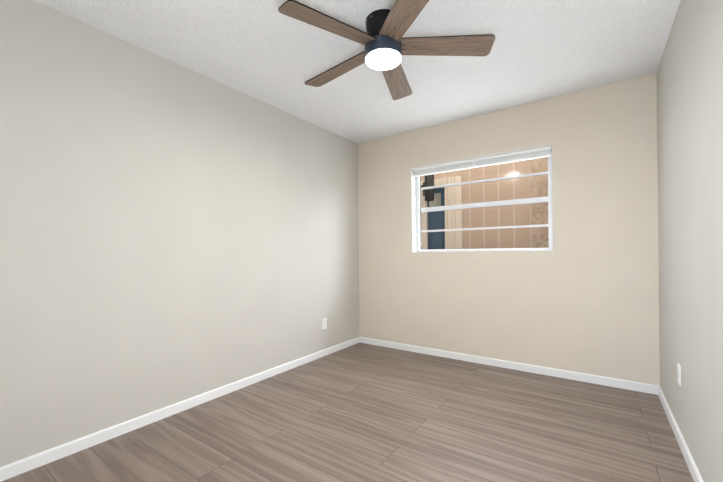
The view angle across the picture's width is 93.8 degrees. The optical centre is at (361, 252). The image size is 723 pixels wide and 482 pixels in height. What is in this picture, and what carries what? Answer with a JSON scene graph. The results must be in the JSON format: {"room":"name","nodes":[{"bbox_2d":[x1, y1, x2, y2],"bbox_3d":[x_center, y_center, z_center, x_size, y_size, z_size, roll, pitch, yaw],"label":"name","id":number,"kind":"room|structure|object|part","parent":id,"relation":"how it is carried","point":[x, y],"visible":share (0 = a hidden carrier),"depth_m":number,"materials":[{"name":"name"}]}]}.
{"room":"empty bedroom","nodes":[
{"label":"empty bedroom","id":0,"kind":"room"},
{"bbox_2d":[0,0,358,466],"bbox_3d":[-1.129,-0.108,2.731,0.150,2.440,3.900,-1,0,35],"label":"wall","id":1,"kind":"structure","parent":0,"point":[171,232],"depth_m":2.19,"materials":[{"name":"paint"}]},
{"bbox_2d":[0,337,359,481],"bbox_3d":[-1.050,1.077,2.684,0.013,0.068,3.600,-1,0,35],"label":"baseboard","id":2,"kind":"structure","parent":1,"relation":"attached to","point":[20,466],"depth_m":2.17,"materials":[{"name":"white wood"}]},
{"bbox_2d":[322,318,326,329],"bbox_3d":[-0.394,0.764,3.631,0.008,0.114,0.070,-1,0,35],"label":"electrical outlet","id":3,"kind":"object","parent":1,"relation":"attached to","point":[324,323],"visible":1,"depth_m":3.62,"materials":[{"name":"white plastic"}]},
{"bbox_2d":[1,343,693,481],"bbox_3d":[0.090,1.139,1.889,3.090,0.080,3.900,-1,0,35],"label":"floor","id":4,"kind":"structure","parent":0,"point":[361,412],"depth_m":2.06,"materials":[{"name":"brown wood"}]},
{"bbox_2d":[34,0,680,143],"bbox_3d":[0.064,-1.390,1.889,3.090,0.100,3.900,-1,0,35],"label":"ceiling","id":5,"kind":"structure","parent":0,"point":[267,52],"depth_m":2.25,"materials":[{"name":"white paint"}]},
{"bbox_2d":[278,0,494,99],"bbox_3d":[0.100,-1.224,1.982,1.179,0.232,1.211,-1,0,35],"label":"fan","id":6,"kind":"object","parent":5,"relation":"hanging from","point":[386,44],"visible":1,"depth_m":1.89,"materials":[{"name":"brown wood"}]},
{"bbox_3d":[-0.152,-1.176,1.755,0.545,0.054,0.148,-1,0,-37],"label":"blade","id":7,"kind":"part","parent":6,"relation":"part of","materials":[{"name":"brown wood"}]},
{"bbox_3d":[-0.142,-1.176,2.184,0.545,0.054,0.148,-1,0,39],"label":"blade","id":8,"kind":"part","parent":6,"relation":"part of","materials":[{"name":"brown wood"}]},
{"bbox_3d":[0.125,-1.232,1.963,0.216,0.219,0.216,-1,0,35],"label":"motor","id":9,"kind":"part","parent":6,"relation":"part of","materials":[{"name":"black metal"}]},
{"bbox_3d":[0.231,-1.180,2.295,0.148,0.054,0.545,-1,0,18],"label":"blade","id":10,"kind":"part","parent":6,"relation":"part of","materials":[{"name":"brown wood"}]},
{"bbox_3d":[0.221,-1.180,1.629,0.148,0.054,0.545,-1,0,-16],"label":"blade","id":11,"kind":"part","parent":6,"relation":"part of","materials":[{"name":"brown wood"}]},
{"bbox_3d":[0.473,-1.183,1.941,0.545,0.054,0.148,-1,0,4],"label":"blade","id":12,"kind":"part","parent":6,"relation":"part of","materials":[{"name":"brown wood"}]},
{"bbox_2d":[357,73,659,385],"bbox_3d":[1.150,-0.132,3.427,2.790,2.440,0.150,-1,0,35],"label":"wall","id":13,"kind":"structure","parent":0,"point":[582,296],"depth_m":2.98,"materials":[{"name":"paint"}]},
{"bbox_2d":[416,150,552,251],"bbox_3d":[1.181,-0.477,3.450,1.360,0.930,0.062,-1,0,35],"label":"window","id":14,"kind":"structure","parent":13,"relation":"in","point":[517,201],"depth_m":3.37,"materials":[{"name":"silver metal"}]},
{"bbox_2d":[413,146,551,248],"bbox_3d":[1.144,-0.491,3.397,1.348,0.898,0.042,-1,0,35],"label":"window blind","id":15,"kind":"object","parent":14,"relation":"attached to","point":[535,153],"visible":0.9,"depth_m":3.33,"materials":[{"name":"white plastic"}]},
{"bbox_2d":[360,337,655,393],"bbox_3d":[1.115,1.055,3.360,2.730,0.068,0.013,-1,0,35],"label":"baseboard","id":16,"kind":"structure","parent":13,"relation":"attached to","point":[601,380],"depth_m":3.09,"materials":[{"name":"white wood"}]},
{"bbox_2d":[657,0,722,481],"bbox_3d":[1.282,-0.133,1.048,0.150,2.440,3.900,-1,0,35],"label":"wall","id":17,"kind":"structure","parent":0,"point":[690,144],"depth_m":1.62,"materials":[{"name":"paint"}]},
{"bbox_2d":[677,363,680,386],"bbox_3d":[1.811,0.696,1.932,0.008,0.114,0.070,-1,0,35],"label":"electrical outlet","id":18,"kind":"object","parent":17,"relation":"attached to","point":[679,374],"visible":1,"depth_m":1.92,"materials":[{"name":"white plastic"}]},
{"bbox_2d":[656,385,703,481],"bbox_3d":[1.228,1.054,1.094,0.013,0.068,3.600,-1,0,35],"label":"baseboard","id":19,"kind":"structure","parent":17,"relation":"attached to","point":[690,462],"depth_m":1.87,"materials":[{"name":"white wood"}]},
{"label":"outside","id":20,"kind":"structure","parent":0,"visible":0},
{"bbox_3d":[1.785,1.142,4.135,11.000,0.080,1.723,-1,0,35],"label":"ground","id":21,"kind":"structure","parent":20,"visible":0},
{"bbox_2d":[421,157,548,248],"bbox_3d":[2.121,-0.287,4.636,11.000,2.770,0.140,-1,0,35],"label":"wall","id":22,"kind":"structure","parent":21,"relation":"on","point":[539,165],"depth_m":4.67,"materials":[{"name":"beige wood"}]},
{"bbox_2d":[421,176,461,249],"bbox_3d":[1.156,-0.022,5.198,0.770,2.220,0.084,-1,0,35],"label":"entry","id":23,"kind":"object","parent":22,"relation":"attached to","point":[431,238],"depth_m":5.14,"materials":[{"name":"blue"}]},
{"bbox_2d":[421,174,433,200],"bbox_3d":[0.998,-0.971,5.107,0.240,0.390,0.235,-1,0,35],"label":"sconce","id":24,"kind":"object","parent":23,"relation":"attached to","point":[428,192],"depth_m":4.98,"materials":[{"name":"black metal"}]}
]}

